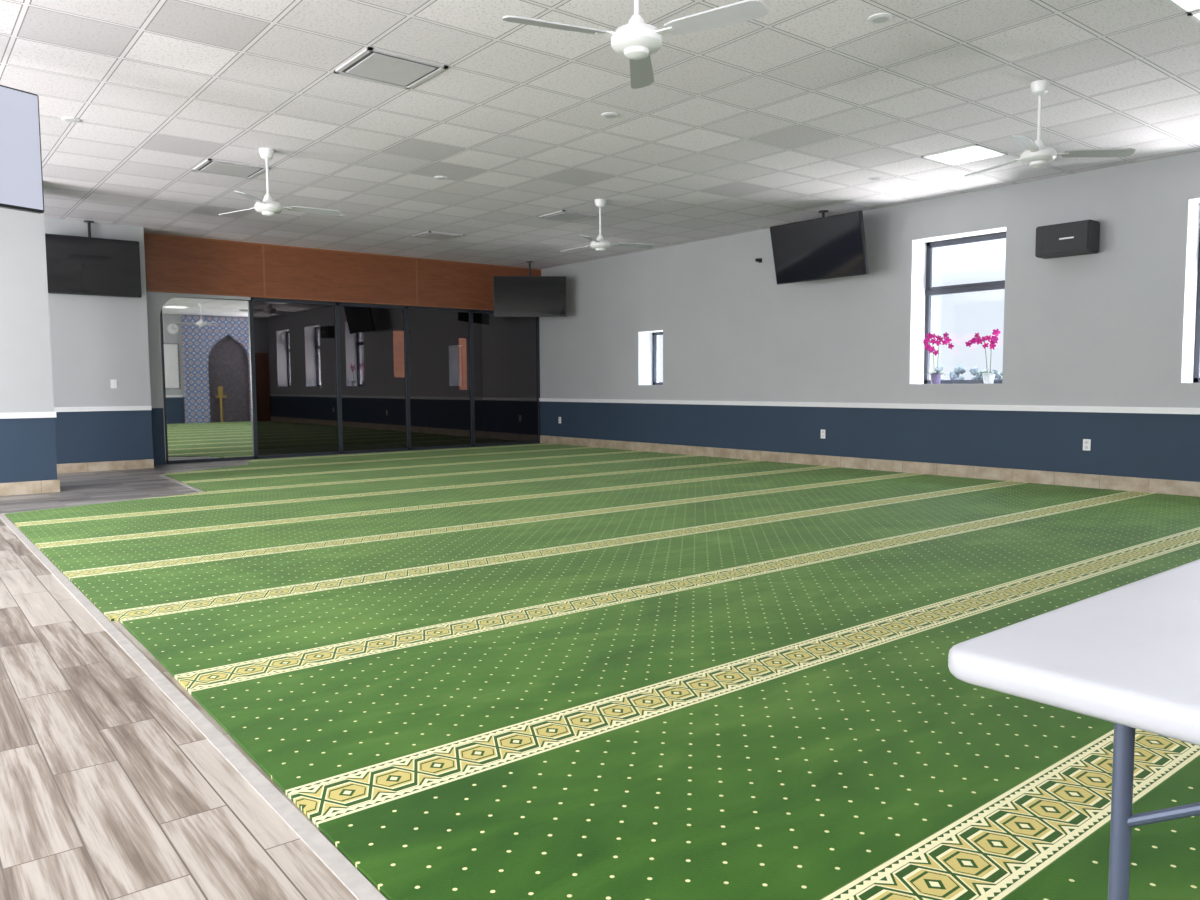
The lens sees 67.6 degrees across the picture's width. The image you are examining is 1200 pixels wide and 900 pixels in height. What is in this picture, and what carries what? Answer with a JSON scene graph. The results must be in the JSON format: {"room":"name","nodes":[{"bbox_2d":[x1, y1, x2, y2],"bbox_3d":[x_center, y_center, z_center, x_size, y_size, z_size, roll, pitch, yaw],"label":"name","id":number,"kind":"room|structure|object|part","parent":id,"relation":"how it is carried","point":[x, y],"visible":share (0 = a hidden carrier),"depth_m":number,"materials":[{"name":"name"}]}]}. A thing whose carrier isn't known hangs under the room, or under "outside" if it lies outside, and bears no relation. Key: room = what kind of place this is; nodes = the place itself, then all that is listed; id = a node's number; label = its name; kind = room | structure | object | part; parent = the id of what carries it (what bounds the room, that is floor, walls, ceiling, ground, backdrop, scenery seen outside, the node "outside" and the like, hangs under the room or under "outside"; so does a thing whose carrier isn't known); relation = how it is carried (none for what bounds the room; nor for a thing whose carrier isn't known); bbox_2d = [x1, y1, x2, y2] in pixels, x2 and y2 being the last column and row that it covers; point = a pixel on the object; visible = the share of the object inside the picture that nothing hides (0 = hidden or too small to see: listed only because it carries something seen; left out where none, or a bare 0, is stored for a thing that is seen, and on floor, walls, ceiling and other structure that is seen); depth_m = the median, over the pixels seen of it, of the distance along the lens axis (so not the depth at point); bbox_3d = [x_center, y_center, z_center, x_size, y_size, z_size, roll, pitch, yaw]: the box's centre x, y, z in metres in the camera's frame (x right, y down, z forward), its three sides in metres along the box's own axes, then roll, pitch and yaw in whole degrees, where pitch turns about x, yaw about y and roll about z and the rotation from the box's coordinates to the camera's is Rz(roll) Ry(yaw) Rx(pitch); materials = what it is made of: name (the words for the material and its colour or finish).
{"room":"mosque","nodes":[
{"label":"mosque","id":0,"kind":"room"},
{"bbox_2d":[0,208,56,482],"bbox_3d":[-6.090,-1.165,9.365,0.520,3.220,0.520,-4,5,-39],"label":"wall column","id":1,"kind":"structure","parent":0,"point":[27,445],"depth_m":9.19,"materials":[{"name":"paint"}]},
{"bbox_2d":[0,411,55,418],"bbox_3d":[-6.080,-0.372,9.416,0.556,0.060,0.538,-4,5,-39],"label":"trim","id":2,"kind":"structure","parent":1,"relation":"attached to","point":[16,414],"depth_m":9.22,"materials":[{"name":"white wood"}]},
{"bbox_2d":[0,479,59,495],"bbox_3d":[-6.075,0.376,9.472,0.556,0.130,0.538,-4,5,-39],"label":"baseboard","id":3,"kind":"structure","parent":1,"relation":"attached to","point":[45,486],"depth_m":9.27,"materials":[{"name":"stone"}]},
{"bbox_2d":[44,218,152,463],"bbox_3d":[-8.711,-1.233,10.502,6.060,3.220,0.880,-4,5,-39],"label":"wall","id":4,"kind":"structure","parent":0,"point":[95,340],"depth_m":11.70,"materials":[{"name":"paint"}]},
{"bbox_2d":[54,406,151,411],"bbox_3d":[-6.622,-0.533,11.650,1.440,0.060,0.028,-4,5,-39],"label":"trim","id":5,"kind":"structure","parent":4,"relation":"attached to","point":[104,408],"depth_m":11.73,"materials":[{"name":"white wood"}]},
{"bbox_2d":[57,459,153,473],"bbox_3d":[-8.421,0.336,10.267,6.060,0.120,0.018,-4,5,-39],"label":"baseboard","id":6,"kind":"structure","parent":4,"relation":"attached to","point":[147,463],"depth_m":11.78,"materials":[{"name":"stone"}]},
{"bbox_2d":[110,379,116,387],"bbox_3d":[-6.410,-0.871,11.806,0.074,0.116,0.012,-4,5,-39],"label":"light switch","id":7,"kind":"object","parent":4,"relation":"attached to","point":[113,381],"visible":1,"depth_m":11.80,"materials":[{"name":"white plastic"}]},
{"bbox_2d":[146,291,250,464],"bbox_3d":[-5.794,-1.029,12.947,1.520,2.420,0.045,-4,5,-39],"label":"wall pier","id":8,"kind":"object","parent":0,"point":[156,301],"visible":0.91,"depth_m":12.58,"materials":[{"name":"paint"}]},
{"bbox_2d":[0,443,536,899],"bbox_3d":[-2.047,0.578,8.119,13.290,0.120,17.130,-4,5,-39],"label":"floor","id":9,"kind":"structure","parent":0,"point":[109,791],"depth_m":2.55,"materials":[{"name":"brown wood"}]},
{"bbox_2d":[0,475,386,899],"bbox_3d":[-2.749,0.738,5.138,1.744,0.006,13.224,-3,5,-29],"label":"trim","id":10,"kind":"structure","parent":9,"relation":"on","point":[346,873],"depth_m":2.63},
{"bbox_2d":[5,443,1199,899],"bbox_3d":[0.034,0.483,8.336,8.825,0.012,14.370,-4,5,-39],"label":"carpet","id":11,"kind":"object","parent":9,"relation":"on","point":[539,671],"visible":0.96,"depth_m":3.51,"materials":[{"name":"green carpet"}]},
{"bbox_2d":[948,559,1199,899],"bbox_3d":[1.335,0.601,1.456,1.750,0.747,0.700,-4,5,-39],"label":"folding table","id":12,"kind":"object","parent":11,"relation":"on","point":[1127,656],"visible":1,"depth_m":1.15,"materials":[{"name":"white plastic"}]},
{"bbox_3d":[0.766,0.633,1.321,0.027,0.708,0.026,-4,5,-39],"label":"leg","id":13,"kind":"part","parent":12,"relation":"part of","materials":[{"name":"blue metal"}]},
{"bbox_2d":[0,0,1199,268],"bbox_3d":[-2.066,-2.743,7.875,13.290,0.100,17.130,-4,5,-39],"label":"ceiling","id":14,"kind":"structure","parent":0,"point":[786,115],"depth_m":6.96,"materials":[{"name":"tile"}]},
{"bbox_2d":[0,85,43,213],"bbox_3d":[-4.048,-2.010,5.385,0.204,0.975,1.220,2,5,30],"label":"television","id":15,"kind":"object","parent":14,"relation":"hanging from","point":[21,178],"visible":1,"depth_m":5.75,"materials":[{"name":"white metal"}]},
{"bbox_2d":[61,117,80,122],"bbox_3d":[-4.198,-2.620,7.111,0.140,0.014,0.140,-4,5,-39],"label":"recessed light","id":16,"kind":"object","parent":14,"relation":"in","point":[67,119],"visible":1,"depth_m":7.09,"materials":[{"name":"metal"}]},
{"bbox_2d":[45,220,141,297],"bbox_3d":[-6.523,-2.456,11.483,1.100,0.950,0.204,-4,5,-39],"label":"television","id":17,"kind":"object","parent":14,"relation":"hanging from","point":[76,265],"visible":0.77,"depth_m":11.41,"materials":[{"name":"black plastic"}]},
{"bbox_2d":[192,158,265,178],"bbox_3d":[-3.605,-2.740,8.738,0.560,0.014,0.560,-4,5,-39],"label":"ceiling vent","id":18,"kind":"object","parent":14,"relation":"in","point":[212,166],"visible":0.96,"depth_m":8.71,"materials":[{"name":"metal"}]},
{"bbox_3d":[-3.605,-2.737,8.739,0.444,0.008,0.444,-4,5,-39],"label":"panel","id":19,"kind":"part","parent":18,"relation":"part of","materials":[{"name":"metal"}]},
{"bbox_2d":[219,148,340,216],"bbox_3d":[-2.946,-2.416,8.177,1.072,0.587,1.131,-4,5,-39],"label":"ceiling fan","id":20,"kind":"object","parent":14,"relation":"hanging from","point":[267,207],"visible":1,"depth_m":8.06,"materials":[{"name":"white metal"}]},
{"bbox_3d":[-3.309,-2.208,8.278,0.565,0.040,0.122,2,5,30],"label":"blade","id":21,"kind":"part","parent":20,"relation":"part of","materials":[{"name":"white metal"}]},
{"bbox_3d":[-2.999,-2.170,7.734,0.122,0.040,0.565,0,4,0],"label":"blade","id":22,"kind":"part","parent":20,"relation":"part of","materials":[{"name":"white metal"}]},
{"bbox_3d":[-2.998,-2.442,8.077,0.024,0.360,0.024,-4,5,-39],"label":"down rod","id":23,"kind":"part","parent":20,"relation":"part of","materials":[{"name":"white metal"}]},
{"bbox_3d":[-2.682,-2.212,8.274,0.565,0.040,0.122,-3,5,-30],"label":"blade","id":24,"kind":"part","parent":20,"relation":"part of","materials":[{"name":"white metal"}]},
{"bbox_2d":[334,47,447,89],"bbox_3d":[-1.406,-2.551,6.009,0.560,0.014,0.560,-4,5,-39],"label":"ceiling vent","id":25,"kind":"object","parent":14,"relation":"in","point":[372,64],"visible":1,"depth_m":5.98,"materials":[{"name":"metal"}]},
{"bbox_3d":[-1.406,-2.549,6.009,0.444,0.008,0.444,-4,5,-39],"label":"panel","id":26,"kind":"part","parent":25,"relation":"part of","materials":[{"name":"metal"}]},
{"bbox_2d":[411,231,464,240],"bbox_3d":[-2.306,-3.040,12.722,0.560,0.014,0.560,-4,5,-39],"label":"ceiling vent","id":27,"kind":"object","parent":14,"relation":"in","point":[434,235],"visible":1,"depth_m":12.66,"materials":[{"name":"metal"}]},
{"bbox_3d":[-2.306,-3.037,12.722,0.444,0.008,0.444,-4,5,-39],"label":"panel","id":28,"kind":"part","parent":27,"relation":"part of","materials":[{"name":"metal"}]},
{"bbox_2d":[434,176,447,179],"bbox_3d":[-1.626,-2.787,9.171,0.140,0.014,0.140,-4,5,-39],"label":"recessed light","id":29,"kind":"object","parent":14,"relation":"in","point":[435,177],"visible":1,"depth_m":9.14,"materials":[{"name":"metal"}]},
{"bbox_2d":[493,261,566,316],"bbox_3d":[-1.208,-2.777,15.464,1.250,0.955,0.204,-1,4,-5],"label":"television","id":30,"kind":"object","parent":14,"relation":"hanging from","point":[514,296],"visible":1,"depth_m":15.37,"materials":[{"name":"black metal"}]},
{"bbox_2d":[538,210,598,222],"bbox_3d":[-0.397,-2.947,11.308,0.560,0.014,0.560,-4,5,-39],"label":"ceiling vent","id":31,"kind":"object","parent":14,"relation":"in","point":[564,215],"visible":0.98,"depth_m":11.26,"materials":[{"name":"metal"}]},
{"bbox_3d":[-0.397,-2.944,11.308,0.444,0.008,0.444,-4,5,-39],"label":"panel","id":32,"kind":"part","parent":31,"relation":"part of","materials":[{"name":"metal"}]},
{"bbox_2d":[562,199,653,251],"bbox_3d":[-0.047,-2.601,10.464,1.139,0.587,1.051,-4,5,-39],"label":"ceiling fan","id":33,"kind":"object","parent":14,"relation":"hanging from","point":[600,244],"visible":1,"depth_m":10.33,"materials":[{"name":"white metal"}]},
{"bbox_3d":[-0.092,-2.355,10.023,0.122,0.040,0.565,1,4,15],"label":"blade","id":34,"kind":"part","parent":33,"relation":"part of","materials":[{"name":"white metal"}]},
{"bbox_3d":[0.003,-2.627,10.354,0.024,0.360,0.024,-4,5,-39],"label":"down rod","id":35,"kind":"part","parent":33,"relation":"part of","materials":[{"name":"white metal"}]},
{"bbox_3d":[0.355,-2.390,10.463,0.565,0.040,0.122,-1,4,-15],"label":"blade","id":36,"kind":"part","parent":33,"relation":"part of","materials":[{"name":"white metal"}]},
{"bbox_2d":[601,112,618,117],"bbox_3d":[0.079,-2.642,7.070,0.140,0.014,0.140,-4,5,-39],"label":"recessed light","id":37,"kind":"object","parent":14,"relation":"in","point":[607,114],"visible":1,"depth_m":7.05,"materials":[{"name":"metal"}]},
{"bbox_2d":[502,0,767,88],"bbox_3d":[0.150,-2.109,4.004,1.100,0.622,1.111,-4,5,-39],"label":"ceiling fan","id":38,"kind":"object","parent":14,"relation":"hanging from","point":[636,40],"visible":1,"depth_m":4.01,"materials":[{"name":"white metal"}]},
{"bbox_3d":[-0.161,-1.875,3.970,0.565,0.040,0.122,-2,5,-25],"label":"blade","id":39,"kind":"part","parent":38,"relation":"part of","materials":[{"name":"white ceramic"}]},
{"bbox_3d":[0.167,-2.136,4.103,0.024,0.360,0.024,-4,5,-39],"label":"down rod","id":40,"kind":"part","parent":38,"relation":"part of","materials":[{"name":"white metal"}]},
{"bbox_3d":[0.203,-1.914,4.481,0.122,0.040,0.565,0,4,5],"label":"blade","id":41,"kind":"part","parent":38,"relation":"part of","materials":[{"name":"white ceramic"}]},
{"bbox_3d":[0.464,-1.874,3.912,0.565,0.040,0.122,3,5,35],"label":"blade","id":42,"kind":"part","parent":38,"relation":"part of","materials":[{"name":"white ceramic"}]},
{"bbox_2d":[770,210,868,284],"bbox_3d":[2.705,-2.531,11.058,0.278,0.846,1.360,-4,5,-39],"label":"television","id":43,"kind":"object","parent":14,"relation":"hanging from","point":[834,246],"visible":1,"depth_m":10.97,"materials":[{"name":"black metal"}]},
{"bbox_2d":[869,177,882,179],"bbox_3d":[2.871,-2.824,9.320,0.140,0.014,0.140,-4,5,-39],"label":"recessed light","id":44,"kind":"object","parent":14,"relation":"in","point":[871,178],"visible":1,"depth_m":9.29,"materials":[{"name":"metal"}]},
{"bbox_2d":[868,13,892,23],"bbox_3d":[1.634,-2.515,5.220,0.140,0.014,0.140,-4,5,-39],"label":"recessed light","id":45,"kind":"object","parent":14,"relation":"in","point":[878,18],"visible":1,"depth_m":5.20,"materials":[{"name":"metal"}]},
{"bbox_2d":[921,144,1007,165],"bbox_3d":[3.409,-2.756,8.382,0.550,0.010,0.550,-4,5,-39],"label":"ceiling light panel","id":46,"kind":"object","parent":14,"relation":"attached to","point":[972,153],"visible":1,"depth_m":8.37,"materials":[{"name":"white plastic"}]},
{"bbox_2d":[965,80,1134,175],"bbox_3d":[3.033,-2.320,6.401,1.106,0.587,1.106,-4,5,-39],"label":"ceiling fan","id":47,"kind":"object","parent":14,"relation":"hanging from","point":[1036,155],"visible":1,"depth_m":6.34,"materials":[{"name":"white metal"}]},
{"bbox_3d":[2.990,-2.131,6.737,0.122,0.040,0.565,-2,5,-24],"label":"blade","id":48,"kind":"part","parent":47,"relation":"part of","materials":[{"name":"white ceramic"}]},
{"bbox_3d":[2.920,-2.085,6.115,0.122,0.040,0.565,3,5,36],"label":"blade","id":49,"kind":"part","parent":47,"relation":"part of","materials":[{"name":"white plastic"}]},
{"bbox_3d":[3.134,-2.353,6.388,0.024,0.360,0.024,-4,5,-39],"label":"down rod","id":50,"kind":"part","parent":47,"relation":"part of","materials":[{"name":"white metal"}]},
{"bbox_3d":[3.495,-2.107,6.365,0.565,0.040,0.122,0,4,6],"label":"blade","id":51,"kind":"part","parent":47,"relation":"part of","materials":[{"name":"white ceramic"}]},
{"bbox_2d":[1166,0,1199,13],"bbox_3d":[3.328,-2.490,4.773,0.550,0.010,0.550,-4,5,-39],"label":"ceiling light panel","id":52,"kind":"object","parent":14,"relation":"attached to","point":[1186,6],"visible":1,"depth_m":5.04,"materials":[{"name":"white plastic"}]},
{"bbox_2d":[1188,10,1199,23],"bbox_3d":[3.788,-2.520,5.141,0.550,0.010,0.550,-4,5,-39],"label":"ceiling light panel","id":53,"kind":"object","parent":14,"relation":"attached to","point":[1195,15],"visible":1,"depth_m":5.20,"materials":[{"name":"white plastic"}]},
{"bbox_2d":[539,151,1199,481],"bbox_3d":[2.947,-1.411,12.005,0.450,3.220,17.130,-4,5,-39],"label":"wall","id":54,"kind":"structure","parent":0,"point":[1114,326],"depth_m":10.74,"materials":[{"name":"paint"}]},
{"bbox_2d":[652,332,662,384],"bbox_3d":[1.070,-1.486,14.526,0.060,0.860,0.590,-4,5,-39],"label":"window","id":55,"kind":"structure","parent":54,"relation":"in","point":[654,334],"depth_m":14.72,"materials":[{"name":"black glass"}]},
{"bbox_2d":[755,258,761,262],"bbox_3d":[2.197,-2.631,12.417,0.090,0.060,0.060,-4,5,-39],"label":"security camera","id":56,"kind":"object","parent":54,"relation":"attached to","point":[759,260],"visible":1,"depth_m":12.40,"materials":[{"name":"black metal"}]},
{"bbox_2d":[821,430,824,438],"bbox_3d":[2.927,-0.210,11.757,0.010,0.116,0.074,-4,5,-39],"label":"wall outlet","id":57,"kind":"object","parent":54,"relation":"attached to","point":[822,431],"visible":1,"depth_m":11.75,"materials":[{"name":"white plastic"}]},
{"bbox_2d":[539,398,1199,413],"bbox_3d":[3.484,-0.545,11.019,0.032,0.060,14.830,-4,5,-39],"label":"trim","id":58,"kind":"structure","parent":54,"relation":"attached to","point":[1154,410],"depth_m":10.60,"materials":[{"name":"white wood"}]},
{"bbox_2d":[540,435,1199,496],"bbox_3d":[3.494,0.193,11.078,0.018,0.150,14.830,-4,5,-39],"label":"baseboard","id":59,"kind":"structure","parent":54,"relation":"attached to","point":[1161,486],"depth_m":10.64,"materials":[{"name":"stone"}]},
{"bbox_2d":[923,332,953,383],"bbox_3d":[4.002,-1.085,10.535,0.167,0.612,0.381,-4,5,-39],"label":"potted orchid","id":60,"kind":"object","parent":54,"relation":"on","point":[935,377],"visible":1,"depth_m":10.56,"materials":[{"name":"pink plant"}]},
{"bbox_3d":[3.974,-0.845,10.602,0.136,0.122,0.136,-4,5,-39],"label":"pot","id":61,"kind":"part","parent":60,"relation":"part of","materials":[{"name":"purple ceramic"}]},
{"bbox_3d":[4.053,-1.283,10.440,0.089,0.087,0.014,15,-7,6],"label":"flower","id":62,"kind":"part","parent":60,"relation":"part of","materials":[{"name":"pink plant"}]},
{"bbox_2d":[924,232,1005,383],"bbox_3d":[4.325,-1.625,10.445,0.080,1.700,1.140,-4,5,-39],"label":"window","id":63,"kind":"structure","parent":54,"relation":"in","point":[930,291],"depth_m":10.62,"materials":[{"name":"black metal"}]},
{"bbox_2d":[965,328,1000,383],"bbox_3d":[4.327,-1.057,10.120,0.376,0.613,0.151,3,5,40],"label":"potted orchid","id":64,"kind":"object","parent":54,"relation":"on","point":[988,377],"visible":1,"depth_m":10.05,"materials":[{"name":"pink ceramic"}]},
{"bbox_3d":[4.286,-1.232,10.108,0.087,0.085,0.014,2,4,22],"label":"flower","id":65,"kind":"part","parent":64,"relation":"part of","materials":[{"name":"pink plant"}]},
{"bbox_3d":[4.381,-0.810,10.096,0.136,0.122,0.136,-4,5,-39],"label":"pot","id":66,"kind":"part","parent":64,"relation":"part of","materials":[{"name":"white ceramic"}]},
{"bbox_2d":[1035,219,1099,258],"bbox_3d":[4.753,-2.136,9.102,0.287,0.310,0.540,-4,5,-39],"label":"wall speaker","id":67,"kind":"object","parent":54,"relation":"attached to","point":[1082,237],"visible":1,"depth_m":8.98,"materials":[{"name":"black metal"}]},
{"bbox_2d":[1043,221,1087,253],"bbox_3d":[4.673,-2.127,8.993,0.014,0.270,0.430,-4,5,-39],"label":"speaker grille","id":68,"kind":"object","parent":67,"relation":"attached to","point":[1070,237],"depth_m":8.98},
{"bbox_2d":[1083,439,1090,450],"bbox_3d":[4.995,-0.053,9.190,0.010,0.116,0.074,-4,5,-39],"label":"wall outlet","id":69,"kind":"object","parent":54,"relation":"attached to","point":[1086,442],"visible":1,"depth_m":9.18,"materials":[{"name":"white plastic"}]},
{"bbox_2d":[1193,229,1199,382],"bbox_3d":[6.129,-1.476,8.205,0.080,1.710,1.140,-4,5,-39],"label":"window","id":70,"kind":"structure","parent":54,"relation":"in","point":[1196,372],"depth_m":8.64,"materials":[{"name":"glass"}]},
{"bbox_3d":[-3.815,-2.772,14.547,6.780,0.800,0.080,-4,5,-39],"label":"wall header","id":71,"kind":"structure","parent":0,"visible":0},
{"bbox_2d":[144,233,264,297],"bbox_3d":[-5.720,-2.640,12.900,1.700,0.800,0.108,-4,5,-39],"label":"wall panel","id":72,"kind":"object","parent":71,"relation":"attached to","point":[173,264],"depth_m":12.86,"materials":[{"name":"brown wood"}]},
{"bbox_2d":[160,297,255,463],"bbox_3d":[-5.713,-1.040,13.085,1.260,2.420,0.060,-4,5,-39],"label":"door","id":73,"kind":"structure","parent":71,"relation":"in","point":[207,346],"depth_m":13.07,"materials":[{"name":"glass"}]},
{"bbox_2d":[251,298,340,458],"bbox_3d":[-4.700,-1.105,13.897,1.340,2.420,0.060,-4,5,-39],"label":"glass panel","id":74,"kind":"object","parent":71,"relation":"in","point":[295,342],"depth_m":13.88,"materials":[{"name":"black glass"}]},
{"bbox_2d":[263,244,416,305],"bbox_3d":[-4.075,-2.747,14.217,2.520,0.800,0.108,-4,5,-39],"label":"wall panel","id":75,"kind":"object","parent":71,"relation":"attached to","point":[290,272],"depth_m":14.11,"materials":[{"name":"brown wood"}]},
{"bbox_2d":[337,302,409,453],"bbox_3d":[-3.710,-1.169,14.690,1.200,2.420,0.060,-4,5,-39],"label":"glass panel","id":76,"kind":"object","parent":71,"relation":"in","point":[372,338],"depth_m":14.68,"materials":[{"name":"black glass"}]},
{"bbox_2d":[407,306,473,449],"bbox_3d":[-2.755,-1.231,15.455,1.250,2.420,0.060,-4,5,-39],"label":"door","id":77,"kind":"structure","parent":71,"relation":"in","point":[439,340],"depth_m":15.45,"materials":[{"name":"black glass"}]},
{"bbox_2d":[416,258,540,310],"bbox_3d":[-2.103,-2.874,15.797,2.540,0.800,0.108,-4,5,-39],"label":"trim","id":78,"kind":"structure","parent":71,"relation":"attached to","point":[440,283],"depth_m":15.47,"materials":[{"name":"brown wood"}]},
{"bbox_2d":[472,310,539,446],"bbox_3d":[-1.705,-1.299,16.296,1.445,2.420,0.060,-4,5,-39],"label":"door","id":79,"kind":"structure","parent":71,"relation":"in","point":[505,350],"depth_m":16.29,"materials":[{"name":"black glass"}]},
{"label":"outside","id":80,"kind":"structure","parent":0,"visible":0},
{"bbox_3d":[77.722,-8.286,126.340,259.500,0.100,220.000,-4,5,-39],"label":"floor","id":81,"kind":"structure","parent":80,"visible":0},
{"bbox_2d":[930,365,943,379],"bbox_3d":[72.796,-16.023,195.383,2.344,5.261,4.577,-4,5,-39],"label":"tree","id":82,"kind":"object","parent":81,"relation":"on","point":[940,368],"visible":0.18,"depth_m":193.89,"materials":[{"name":"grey plant"}]},
{"bbox_2d":[950,364,965,379],"bbox_3d":[76.198,-15.736,190.924,2.391,5.302,3.722,-4,5,-39],"label":"tree","id":83,"kind":"object","parent":81,"relation":"on","point":[959,369],"visible":0.76,"depth_m":190.28,"materials":[{"name":"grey plant"}]},
{"bbox_2d":[969,367,987,379],"bbox_3d":[79.545,-15.190,187.763,2.347,4.639,4.152,-4,5,-39],"label":"tree","id":84,"kind":"object","parent":81,"relation":"on","point":[974,370],"visible":0.61,"depth_m":187.51,"materials":[{"name":"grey plant"}]},
{"bbox_2d":[993,370,1001,379],"bbox_3d":[82.290,-14.526,183.434,2.154,3.917,4.313,-4,5,-39],"label":"tree","id":85,"kind":"object","parent":81,"relation":"on","point":[998,377],"visible":0.3,"depth_m":183.80,"materials":[{"name":"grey plant"}]}
]}

